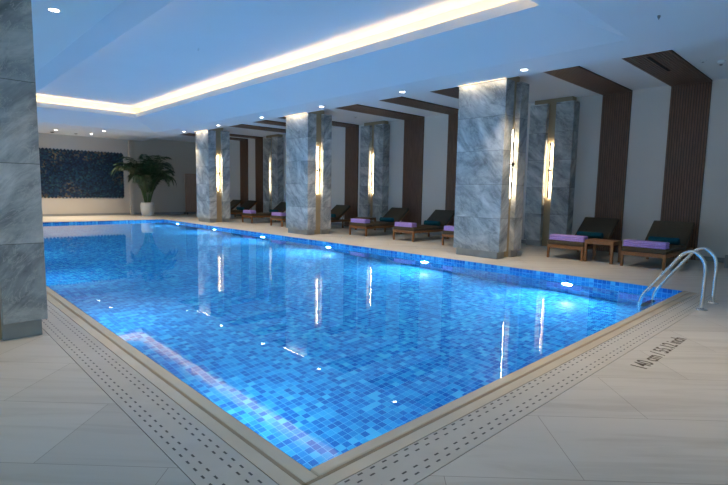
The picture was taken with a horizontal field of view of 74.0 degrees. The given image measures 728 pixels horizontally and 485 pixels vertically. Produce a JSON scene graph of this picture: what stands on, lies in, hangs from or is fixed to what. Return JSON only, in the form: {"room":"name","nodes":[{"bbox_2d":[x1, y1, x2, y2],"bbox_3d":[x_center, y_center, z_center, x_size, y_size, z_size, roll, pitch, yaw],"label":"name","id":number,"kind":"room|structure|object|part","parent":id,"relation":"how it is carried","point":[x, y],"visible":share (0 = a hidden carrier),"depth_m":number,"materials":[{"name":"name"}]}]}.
{"room":"indoor swimming pool","nodes":[
{"label":"indoor swimming pool","id":0,"kind":"room"},
{"bbox_2d":[38,133,195,213],"bbox_3d":[-16.681,-3.606,25.151,18.850,4.480,0.200,-5,8,-43],"label":"wall","id":1,"kind":"structure","parent":0,"point":[182,154],"depth_m":28.02,"materials":[{"name":"grey paint"}]},
{"bbox_2d":[39,147,124,198],"bbox_3d":[-16.015,-3.654,25.624,6.166,2.620,0.030,-5,8,-43],"label":"mosaic","id":2,"kind":"object","parent":1,"relation":"attached to","point":[67,173],"visible":0.7,"depth_m":26.19},
{"bbox_2d":[42,212,196,215],"bbox_3d":[-16.716,-1.423,25.233,18.650,0.120,0.020,-5,8,-43],"label":"baseboard","id":3,"kind":"structure","parent":1,"relation":"attached to","point":[80,214],"depth_m":27.29,"materials":[{"name":"beige stone"}]},
{"bbox_2d":[128,140,133,214],"bbox_3d":[-13.483,-3.807,27.972,0.180,4.400,0.120,-5,8,-43],"label":"trim","id":4,"kind":"structure","parent":1,"relation":"attached to","point":[129,141],"depth_m":27.99,"materials":[{"name":"grey paint"}]},
{"bbox_2d":[0,213,727,484],"bbox_3d":[-5.417,0.236,13.475,18.650,0.300,32.800,-5,8,-43],"label":"floor","id":5,"kind":"structure","parent":0,"point":[665,422],"depth_m":3.50,"materials":[{"name":"tile"}]},
{"bbox_2d":[0,0,47,340],"bbox_3d":[-4.214,-1.163,5.094,1.080,4.290,1.340,-5,8,-43],"label":"stone pillar","id":6,"kind":"structure","parent":5,"relation":"on","point":[23,294],"depth_m":4.91,"materials":[{"name":"grey stone"}]},
{"bbox_2d":[111,154,176,215],"bbox_3d":[-12.178,-3.164,26.942,3.280,3.384,3.005,0,6,-7],"label":"potted palm","id":7,"kind":"object","parent":5,"relation":"on","point":[148,178],"visible":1,"depth_m":26.69,"materials":[{"name":"green plant"}]},
{"bbox_2d":[140,202,154,215],"bbox_3d":[-12.215,-1.881,27.283,0.740,0.760,0.740,-5,8,-43],"label":"pot","id":8,"kind":"object","parent":5,"relation":"on","point":[147,208],"depth_m":27.01,"materials":[{"name":"white ceramic"}]},
{"bbox_2d":[42,300,278,484],"bbox_3d":[-8.259,0.387,10.523,0.340,0.080,23.250,-5,8,-43],"label":"drain grate","id":9,"kind":"object","parent":5,"relation":"in","point":[198,452],"visible":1,"depth_m":3.40,"materials":[{"name":"plastic"}]},
{"bbox_2d":[184,174,196,214],"bbox_3d":[-10.489,-2.979,29.778,1.120,2.480,0.440,-5,8,-43],"label":"door","id":10,"kind":"structure","parent":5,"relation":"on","point":[190,185],"depth_m":29.62,"materials":[{"name":"brown wood"}]},
{"bbox_2d":[195,128,230,222],"bbox_3d":[-7.318,-3.245,23.327,1.145,4.480,1.340,-5,8,-43],"label":"stone pillar","id":11,"kind":"structure","parent":5,"relation":"on","point":[213,205],"depth_m":22.93,"materials":[{"name":"grey stone"}]},
{"bbox_2d":[218,155,219,190],"bbox_3d":[-6.885,-3.284,22.914,0.080,1.680,0.105,-5,8,-43],"label":"wall light","id":12,"kind":"object","parent":11,"relation":"attached to","point":[218,155],"visible":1,"depth_m":22.89,"materials":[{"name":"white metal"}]},
{"bbox_2d":[230,200,241,216],"bbox_3d":[-8.208,-1.945,27.503,2.350,0.983,0.910,-5,8,-43],"label":"sun lounger","id":13,"kind":"object","parent":5,"relation":"on","point":[234,203],"visible":0.28,"depth_m":27.81,"materials":[{"name":"black fabric"}]},
{"bbox_3d":[-7.641,-2.196,28.016,0.718,0.570,0.910,-5,8,-43],"label":"mattress","id":14,"kind":"part","parent":13,"relation":"part of","materials":[{"name":"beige fabric"}]},
{"bbox_2d":[230,200,257,218],"bbox_3d":[-7.036,-1.794,26.281,2.350,0.983,0.910,-5,8,-43],"label":"sun lounger","id":15,"kind":"object","parent":5,"relation":"on","point":[249,204],"visible":0.44,"depth_m":26.48,"materials":[{"name":"brown wood"}]},
{"bbox_3d":[-7.280,-1.684,26.060,1.680,0.108,0.910,-5,8,-43],"label":"seat mattress","id":16,"kind":"part","parent":15,"relation":"part of","materials":[{"name":"beige fabric"}]},
{"bbox_3d":[-6.468,-2.046,26.794,0.718,0.570,0.910,-5,8,-43],"label":"mattress","id":17,"kind":"part","parent":15,"relation":"part of","materials":[{"name":"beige fabric"}]},
{"bbox_2d":[242,202,285,222],"bbox_3d":[-4.760,-1.502,23.909,2.350,0.983,0.910,-5,8,-43],"label":"sun lounger","id":18,"kind":"object","parent":5,"relation":"on","point":[281,207],"visible":0.58,"depth_m":23.42,"materials":[{"name":"brown wood"}]},
{"bbox_2d":[243,210,255,213],"bbox_3d":[-5.514,-1.483,23.257,0.290,0.143,0.760,-5,8,-43],"label":"folded towel","id":19,"kind":"object","parent":18,"relation":"on","point":[244,211],"visible":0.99,"depth_m":23.04,"materials":[{"name":"purple fabric"}]},
{"bbox_3d":[-4.782,-1.313,23.911,2.300,0.085,0.910,-5,8,-43],"label":"frame","id":20,"kind":"part","parent":18,"relation":"part of","materials":[{"name":"brown wood"}]},
{"bbox_3d":[-5.004,-1.393,23.688,1.680,0.108,0.910,-5,8,-43],"label":"seat mattress","id":21,"kind":"part","parent":18,"relation":"part of","materials":[{"name":"beige fabric"}]},
{"bbox_3d":[-4.192,-1.754,24.422,0.718,0.570,0.910,-5,8,-43],"label":"mattress","id":22,"kind":"part","parent":18,"relation":"part of","materials":[{"name":"beige fabric"}]},
{"bbox_2d":[270,215,285,226],"bbox_3d":[-3.036,-1.281,22.112,2.350,0.983,0.910,-5,8,-43],"label":"sun lounger","id":23,"kind":"object","parent":5,"relation":"on","point":[279,218],"visible":0.32,"depth_m":21.17,"materials":[{"name":"brown wood"}]},
{"bbox_3d":[-3.280,-1.171,21.891,1.680,0.108,0.910,-5,8,-43],"label":"seat mattress","id":24,"kind":"part","parent":23,"relation":"part of","materials":[{"name":"beige fabric"}]},
{"bbox_3d":[-3.058,-1.092,22.115,2.300,0.085,0.910,-5,8,-43],"label":"frame","id":25,"kind":"part","parent":23,"relation":"part of","materials":[{"name":"brown wood"}]},
{"bbox_2d":[271,212,285,215],"bbox_3d":[-3.790,-1.262,21.460,0.290,0.143,0.760,-5,8,-43],"label":"folded towel","id":26,"kind":"object","parent":23,"relation":"on","point":[272,213],"visible":0.98,"depth_m":21.29,"materials":[{"name":"purple fabric"}]},
{"bbox_2d":[286,110,331,234],"bbox_3d":[-2.077,-2.573,17.864,1.145,4.480,1.340,-5,8,-43],"label":"stone pillar","id":27,"kind":"structure","parent":5,"relation":"on","point":[308,212],"depth_m":17.49,"materials":[{"name":"grey stone"}]},
{"bbox_2d":[317,147,319,193],"bbox_3d":[-1.643,-2.612,17.451,0.080,1.680,0.105,-5,8,-43],"label":"wall light","id":28,"kind":"object","parent":27,"relation":"attached to","point":[318,167],"visible":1,"depth_m":17.41,"materials":[{"name":"white glass"}]},
{"bbox_2d":[331,205,350,227],"bbox_3d":[-1.726,-1.113,20.746,2.350,0.983,0.910,-5,8,-43],"label":"sun lounger","id":29,"kind":"object","parent":5,"relation":"on","point":[339,210],"visible":0.39,"depth_m":21.04,"materials":[{"name":"brown wood"}]},
{"bbox_3d":[-1.747,-0.924,20.749,2.300,0.085,0.910,-5,8,-43],"label":"frame","id":30,"kind":"part","parent":29,"relation":"part of","materials":[{"name":"brown wood"}]},
{"bbox_3d":[-1.158,-1.365,21.260,0.718,0.570,0.910,-5,8,-43],"label":"mattress","id":31,"kind":"part","parent":29,"relation":"part of","materials":[{"name":"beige fabric"}]},
{"bbox_2d":[43,219,681,470],"bbox_3d":[-5.280,0.778,13.778,7.988,1.434,22.738,-5,8,-43],"label":"basin","id":32,"kind":"object","parent":5,"relation":"in","point":[605,282],"visible":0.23,"depth_m":11.44,"materials":[{"name":"blue tile"}]},
{"bbox_2d":[43,221,673,468],"bbox_3d":[-5.268,0.148,13.711,8.000,0.001,22.750,-5,8,-43],"label":"pool water","id":33,"kind":"object","parent":32,"relation":"in","point":[322,351],"visible":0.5,"depth_m":6.46,"materials":[{"name":"blue liquid"}]},
{"bbox_2d":[355,217,375,229],"bbox_3d":[0.060,-0.781,20.066,0.590,0.530,0.660,-5,8,-43],"label":"side table","id":34,"kind":"object","parent":5,"relation":"on","point":[370,218],"visible":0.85,"depth_m":19.92,"materials":[{"name":"brown wood"}]},
{"bbox_2d":[46,286,696,484],"bbox_3d":[-5.273,0.224,13.577,8.200,0.308,22.950,-5,8,-43],"label":"pool coping","id":35,"kind":"object","parent":5,"relation":"on","point":[275,473],"visible":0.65,"depth_m":3.56,"materials":[{"name":"beige stone"}]},
{"bbox_2d":[46,291,689,484],"bbox_3d":[-5.271,0.220,13.639,8.112,0.302,22.862,-5,8,-43],"label":"trim","id":36,"kind":"structure","parent":35,"relation":"attached to","point":[273,461],"depth_m":3.53,"materials":[{"name":"beige stone"}]},
{"bbox_2d":[349,207,408,235],"bbox_3d":[0.619,-0.812,18.303,2.350,0.983,0.910,-5,8,-43],"label":"sun lounger","id":37,"kind":"object","parent":5,"relation":"on","point":[398,214],"visible":0.86,"depth_m":18.10,"materials":[{"name":"brown wood"}]},
{"bbox_2d":[351,218,369,222],"bbox_3d":[-0.135,-0.793,17.651,0.290,0.143,0.760,-5,8,-43],"label":"folded towel","id":38,"kind":"object","parent":37,"relation":"on","point":[355,220],"visible":1,"depth_m":17.48,"materials":[{"name":"purple fabric"}]},
{"bbox_3d":[0.597,-0.623,18.305,2.300,0.085,0.910,-5,8,-43],"label":"frame","id":39,"kind":"part","parent":37,"relation":"part of","materials":[{"name":"brown wood"}]},
{"bbox_3d":[0.375,-0.702,18.082,1.680,0.108,0.910,-5,8,-43],"label":"seat mattress","id":40,"kind":"part","parent":37,"relation":"part of","materials":[{"name":"beige fabric"}]},
{"bbox_2d":[379,217,393,221],"bbox_3d":[0.869,-0.878,18.535,0.160,0.160,0.660,-5,8,-43],"label":"rolled towel","id":41,"kind":"object","parent":37,"relation":"on","point":[384,219],"visible":0.99,"depth_m":18.45,"materials":[{"name":"teal fabric"}]},
{"bbox_3d":[1.187,-1.064,18.816,0.718,0.570,0.910,-5,8,-43],"label":"mattress","id":42,"kind":"part","parent":37,"relation":"part of","materials":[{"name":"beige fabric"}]},
{"bbox_2d":[393,210,454,241],"bbox_3d":[2.136,-0.618,16.721,2.350,0.983,0.910,-5,8,-43],"label":"sun lounger","id":43,"kind":"object","parent":5,"relation":"on","point":[444,216],"visible":0.8,"depth_m":16.61,"materials":[{"name":"brown wood"}]},
{"bbox_2d":[394,222,416,226],"bbox_3d":[1.382,-0.599,16.070,0.290,0.143,0.760,-5,8,-43],"label":"folded towel","id":44,"kind":"object","parent":43,"relation":"on","point":[401,224],"visible":1,"depth_m":15.92,"materials":[{"name":"purple fabric"}]},
{"bbox_3d":[1.892,-0.508,16.500,1.680,0.108,0.910,-5,8,-43],"label":"seat mattress","id":45,"kind":"part","parent":43,"relation":"part of","materials":[{"name":"beige fabric"}]},
{"bbox_3d":[2.115,-0.428,16.724,2.300,0.085,0.910,-5,8,-43],"label":"frame","id":46,"kind":"part","parent":43,"relation":"part of","materials":[{"name":"brown wood"}]},
{"bbox_2d":[424,220,440,225],"bbox_3d":[2.387,-0.684,16.954,0.160,0.160,0.660,-5,8,-43],"label":"rolled towel","id":47,"kind":"object","parent":43,"relation":"on","point":[426,222],"visible":1,"depth_m":16.86,"materials":[{"name":"teal fabric"}]},
{"bbox_3d":[2.704,-0.869,17.235,0.718,0.570,0.910,-5,8,-43],"label":"mattress","id":48,"kind":"part","parent":43,"relation":"part of","materials":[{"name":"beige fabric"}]},
{"bbox_2d":[442,230,453,244],"bbox_3d":[3.550,-0.436,15.248,2.350,0.983,0.910,-5,8,-43],"label":"sun lounger","id":49,"kind":"object","parent":5,"relation":"on","point":[445,233],"visible":0.13,"depth_m":14.65,"materials":[{"name":"brown wood"}]},
{"bbox_3d":[3.306,-0.327,15.027,1.680,0.108,0.910,-5,8,-43],"label":"seat mattress","id":50,"kind":"part","parent":49,"relation":"part of","materials":[{"name":"beige fabric"}]},
{"bbox_3d":[3.528,-0.247,15.251,2.300,0.085,0.910,-5,8,-43],"label":"frame","id":51,"kind":"part","parent":49,"relation":"part of","materials":[{"name":"brown wood"}]},
{"bbox_2d":[444,225,453,230],"bbox_3d":[2.796,-0.417,14.596,0.290,0.143,0.760,-5,8,-43],"label":"folded towel","id":52,"kind":"object","parent":49,"relation":"on","point":[447,228],"visible":0.5,"depth_m":14.63,"materials":[{"name":"purple fabric"}]},
{"bbox_2d":[453,76,528,258],"bbox_3d":[3.212,-1.894,12.352,1.145,4.480,1.340,-5,8,-43],"label":"stone pillar","id":53,"kind":"structure","parent":5,"relation":"on","point":[487,222],"depth_m":11.97,"materials":[{"name":"grey stone"}]},
{"bbox_2d":[509,129,514,197],"bbox_3d":[3.646,-1.933,11.939,0.080,1.680,0.105,-5,8,-43],"label":"wall light","id":54,"kind":"object","parent":53,"relation":"attached to","point":[513,136],"visible":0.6,"depth_m":11.91,"materials":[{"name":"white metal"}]},
{"bbox_2d":[335,293,717,484],"bbox_3d":[2.746,1.147,5.210,8.200,0.080,0.300,-5,8,-43],"label":"drain grate","id":55,"kind":"object","parent":5,"relation":"in","point":[417,461],"visible":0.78,"depth_m":3.55,"materials":[{"name":"plastic"}]},
{"bbox_2d":[547,217,618,260],"bbox_3d":[5.860,-0.140,12.840,2.350,0.983,0.910,-5,8,-43],"label":"sun lounger","id":56,"kind":"object","parent":5,"relation":"on","point":[606,226],"visible":0.61,"depth_m":13.05,"materials":[{"name":"brown wood"}]},
{"bbox_3d":[4.730,0.245,12.398,0.060,0.270,0.055,-5,8,-43],"label":"leg","id":57,"kind":"part","parent":56,"relation":"part of","materials":[{"name":"brown wood"}]},
{"bbox_2d":[549,234,587,241],"bbox_3d":[5.140,-0.116,12.152,0.290,0.143,0.870,-5,8,-43],"label":"folded towel","id":58,"kind":"object","parent":56,"relation":"on","point":[562,237],"visible":0.88,"depth_m":12.03,"materials":[{"name":"purple fabric"}]},
{"bbox_3d":[5.616,-0.030,12.619,1.680,0.108,0.910,-5,8,-43],"label":"seat mattress","id":59,"kind":"part","parent":56,"relation":"part of","materials":[{"name":"beige fabric"}]},
{"bbox_3d":[5.838,0.049,12.843,2.300,0.085,0.910,-5,8,-43],"label":"frame","id":60,"kind":"part","parent":56,"relation":"part of","materials":[{"name":"brown wood"}]},
{"bbox_3d":[5.319,0.321,11.783,0.060,0.270,0.055,-5,8,-43],"label":"leg","id":61,"kind":"part","parent":56,"relation":"part of","materials":[{"name":"brown wood"}]},
{"bbox_2d":[577,231,602,238],"bbox_3d":[6.111,-0.206,13.072,0.160,0.160,0.660,-5,8,-43],"label":"rolled towel","id":62,"kind":"object","parent":56,"relation":"on","point":[580,233],"visible":0.87,"depth_m":12.98,"materials":[{"name":"teal fabric"}]},
{"bbox_3d":[6.428,-0.392,13.354,0.718,0.570,0.910,-5,8,-43],"label":"mattress","id":63,"kind":"part","parent":56,"relation":"part of","materials":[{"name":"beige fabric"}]},
{"bbox_2d":[583,238,621,263],"bbox_3d":[5.789,0.205,11.715,0.590,0.530,0.660,-5,8,-43],"label":"side table","id":64,"kind":"object","parent":5,"relation":"on","point":[594,241],"visible":0.99,"depth_m":11.64,"materials":[{"name":"brown wood"}]},
{"bbox_3d":[5.390,0.210,11.751,0.060,0.499,0.060,-5,8,-43],"label":"leg","id":65,"kind":"part","parent":64,"relation":"part of","materials":[{"name":"brown wood"}]},
{"bbox_3d":[5.774,0.179,12.115,0.060,0.499,0.060,-5,8,-43],"label":"leg","id":66,"kind":"part","parent":64,"relation":"part of","materials":[{"name":"brown wood"}]},
{"bbox_3d":[5.804,0.263,11.319,0.060,0.499,0.060,-5,8,-43],"label":"leg","id":67,"kind":"part","parent":64,"relation":"part of","materials":[{"name":"brown wood"}]},
{"bbox_3d":[6.187,0.232,11.684,0.060,0.499,0.060,-5,8,-43],"label":"leg","id":68,"kind":"part","parent":64,"relation":"part of","materials":[{"name":"brown wood"}]},
{"bbox_2d":[620,220,694,270],"bbox_3d":[7.074,0.016,11.575,2.350,0.983,0.910,-5,8,-43],"label":"sun lounger","id":69,"kind":"object","parent":5,"relation":"on","point":[670,229],"visible":0.74,"depth_m":11.69,"materials":[{"name":"brown fabric"}]},
{"bbox_3d":[5.944,0.401,11.133,0.060,0.270,0.055,-5,8,-43],"label":"leg","id":70,"kind":"part","parent":69,"relation":"part of","materials":[{"name":"brown wood"}]},
{"bbox_2d":[623,239,669,249],"bbox_3d":[6.354,0.039,10.887,0.290,0.143,0.870,-5,8,-43],"label":"folded towel","id":71,"kind":"object","parent":69,"relation":"on","point":[631,243],"visible":1,"depth_m":10.78,"materials":[{"name":"purple fabric"}]},
{"bbox_3d":[6.830,0.126,11.354,1.680,0.108,0.910,-5,8,-43],"label":"seat mattress","id":72,"kind":"part","parent":69,"relation":"part of","materials":[{"name":"beige fabric"}]},
{"bbox_3d":[7.052,0.205,11.578,2.300,0.085,0.910,-5,8,-43],"label":"frame","id":73,"kind":"part","parent":69,"relation":"part of","materials":[{"name":"brown wood"}]},
{"bbox_2d":[648,236,679,244],"bbox_3d":[7.324,-0.050,11.807,0.160,0.160,0.660,-5,8,-43],"label":"rolled towel","id":74,"kind":"object","parent":69,"relation":"on","point":[675,241],"visible":0.9,"depth_m":11.72,"materials":[{"name":"teal fabric"}]},
{"bbox_3d":[6.533,0.476,10.518,0.060,0.270,0.055,-5,8,-43],"label":"leg","id":75,"kind":"part","parent":69,"relation":"part of","materials":[{"name":"brown wood"}]},
{"bbox_3d":[7.641,-0.236,12.089,0.718,0.570,0.910,-5,8,-43],"label":"mattress","id":76,"kind":"part","parent":69,"relation":"part of","materials":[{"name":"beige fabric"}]},
{"bbox_2d":[631,337,683,368],"bbox_3d":[3.096,1.131,5.037,1.410,0.002,0.146,-5,8,-43],"label":"depth marking","id":77,"kind":"object","parent":5,"relation":"on","point":[651,356],"visible":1,"depth_m":4.91,"materials":[{"name":"paint"}]},
{"bbox_2d":[637,247,718,310],"bbox_3d":[4.815,1.036,7.437,0.840,1.946,0.916,-5,8,-43],"label":"pool ladder","id":78,"kind":"object","parent":5,"relation":"on","point":[690,253],"visible":0.79,"depth_m":7.32,"materials":[{"name":"metal"}]},
{"bbox_2d":[31,0,727,141],"bbox_3d":[-5.331,-4.571,12.966,18.650,0.790,32.800,-5,8,-43],"label":"ceiling","id":79,"kind":"structure","parent":0,"point":[135,70],"depth_m":10.76,"materials":[{"name":"white paint"}]},
{"bbox_2d":[47,8,60,11],"bbox_3d":[-4.771,-3.575,7.435,0.180,0.006,0.180,-5,8,-43],"label":"recessed light","id":80,"kind":"object","parent":79,"relation":"in","point":[49,9],"visible":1,"depth_m":7.44,"materials":[{"name":"white plastic"}]},
{"bbox_2d":[717,60,725,65],"bbox_3d":[7.556,-3.794,10.219,0.160,0.098,0.160,-5,8,-43],"label":"ceiling sensor","id":81,"kind":"object","parent":79,"relation":"attached to","point":[719,62],"visible":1,"depth_m":10.17,"materials":[{"name":"white plastic"}]},
{"bbox_2d":[230,78,727,257],"bbox_3d":[1.380,-2.713,19.773,0.200,4.480,33.000,-5,8,-43],"label":"wall","id":82,"kind":"structure","parent":0,"point":[650,107],"depth_m":13.88,"materials":[{"name":"grey paint"}]},
{"bbox_2d":[181,133,247,215],"bbox_3d":[-8.558,-3.650,26.936,4.230,4.480,0.870,-5,8,-43],"label":"panel","id":83,"kind":"object","parent":82,"relation":"attached to","point":[243,142],"visible":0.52,"depth_m":28.26,"materials":[{"name":"brown wood"}]},
{"bbox_2d":[193,132,262,217],"bbox_3d":[-7.413,-3.503,25.743,4.230,4.480,0.750,-5,8,-43],"label":"panel","id":84,"kind":"object","parent":82,"relation":"attached to","point":[258,140],"visible":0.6,"depth_m":27.09,"materials":[{"name":"brown wood"}]},
{"bbox_2d":[229,124,285,132],"bbox_3d":[-4.793,-3.167,23.012,4.230,4.480,0.950,-5,8,-43],"label":"panel","id":85,"kind":"object","parent":82,"relation":"attached to","point":[239,125],"visible":0.12,"depth_m":22.55,"materials":[{"name":"brown wood"}]},
{"bbox_2d":[254,120,285,125],"bbox_3d":[-3.396,-2.987,21.557,4.230,4.480,0.800,-5,8,-43],"label":"panel","id":86,"kind":"object","parent":82,"relation":"attached to","point":[262,121],"visible":0.05,"depth_m":20.59,"materials":[{"name":"brown wood"}]},
{"bbox_2d":[263,134,283,218],"bbox_3d":[-4.837,-3.465,25.820,0.400,4.480,1.360,-5,8,-43],"label":"pilaster","id":87,"kind":"object","parent":82,"relation":"attached to","point":[273,145],"visible":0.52,"depth_m":25.50,"materials":[{"name":"grey stone"}]},
{"bbox_2d":[271,160,271,191],"bbox_3d":[-4.910,-3.548,25.740,0.105,1.680,0.080,-5,8,-43],"label":"wall light","id":88,"kind":"object","parent":87,"relation":"attached to","point":[271,160],"visible":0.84,"depth_m":25.70,"materials":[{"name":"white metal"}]},
{"bbox_2d":[280,115,358,226],"bbox_3d":[-2.082,-2.819,20.187,4.230,4.480,0.850,-5,8,-43],"label":"panel","id":89,"kind":"object","parent":82,"relation":"attached to","point":[351,130],"visible":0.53,"depth_m":21.54,"materials":[{"name":"brown wood"}]},
{"bbox_2d":[359,121,389,229],"bbox_3d":[0.432,-2.789,20.328,0.400,4.480,1.360,-5,8,-43],"label":"pilaster","id":90,"kind":"object","parent":82,"relation":"attached to","point":[375,136],"visible":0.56,"depth_m":20.06,"materials":[{"name":"grey stone"}]},
{"bbox_2d":[371,154,372,193],"bbox_3d":[0.359,-2.872,20.248,0.105,1.680,0.080,-5,8,-43],"label":"wall light","id":91,"kind":"object","parent":90,"relation":"attached to","point":[372,154],"visible":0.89,"depth_m":20.23,"materials":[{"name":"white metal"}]},
{"bbox_2d":[336,104,423,224],"bbox_3d":[0.397,-2.501,17.604,4.230,4.480,1.000,-5,8,-43],"label":"panel","id":92,"kind":"object","parent":82,"relation":"attached to","point":[413,149],"visible":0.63,"depth_m":18.88,"materials":[{"name":"brown wood"}]},
{"bbox_2d":[379,96,457,225],"bbox_3d":[1.821,-2.318,16.119,4.230,4.480,0.830,-5,8,-43],"label":"panel","id":93,"kind":"object","parent":82,"relation":"attached to","point":[452,113],"visible":0.38,"depth_m":17.52,"materials":[{"name":"brown wood"}]},
{"bbox_2d":[430,87,458,98],"bbox_3d":[3.214,-2.140,14.667,4.230,4.480,0.830,-5,8,-43],"label":"panel","id":94,"kind":"object","parent":82,"relation":"attached to","point":[451,92],"visible":0.02,"depth_m":13.72,"materials":[{"name":"brown wood"}]},
{"bbox_2d":[230,214,724,262],"bbox_3d":[-0.463,-0.760,21.724,0.020,0.120,27.600,-5,8,-43],"label":"baseboard","id":95,"kind":"structure","parent":82,"relation":"attached to","point":[707,258],"depth_m":15.74,"materials":[{"name":"grey"}]},
{"bbox_2d":[524,96,579,245],"bbox_3d":[5.728,-2.110,14.808,0.400,4.480,1.360,-5,8,-43],"label":"pilaster","id":96,"kind":"object","parent":82,"relation":"attached to","point":[555,121],"visible":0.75,"depth_m":14.65,"materials":[{"name":"grey stone"}]},
{"bbox_2d":[547,143,551,197],"bbox_3d":[5.655,-2.193,14.728,0.105,1.680,0.080,-5,8,-43],"label":"wall light","id":97,"kind":"object","parent":96,"relation":"attached to","point":[549,168],"visible":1,"depth_m":14.71,"materials":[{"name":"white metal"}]},
{"bbox_2d":[544,66,632,252],"bbox_3d":[5.511,-1.845,12.274,4.230,4.480,0.770,-5,8,-43],"label":"panel","id":98,"kind":"object","parent":82,"relation":"attached to","point":[617,98],"visible":0.8,"depth_m":13.57,"materials":[{"name":"brown wood"}]},
{"bbox_2d":[621,50,711,259],"bbox_3d":[6.721,-1.690,11.013,4.230,4.480,0.880,-5,8,-43],"label":"panel","id":99,"kind":"object","parent":82,"relation":"attached to","point":[690,98],"visible":0.76,"depth_m":12.29,"materials":[{"name":"brown wood"}]},
{"bbox_3d":[10.520,-1.447,9.359,1.030,4.480,5.200,-5,8,-43],"label":"wall","id":100,"kind":"structure","parent":0,"visible":0},
{"bbox_2d":[724,255,727,267],"bbox_3d":[10.074,0.664,9.205,0.080,0.300,5.220,-5,8,-43],"label":"baseboard","id":101,"kind":"structure","parent":100,"relation":"attached to","point":[726,256],"depth_m":11.03,"materials":[{"name":"grey"}]}
]}

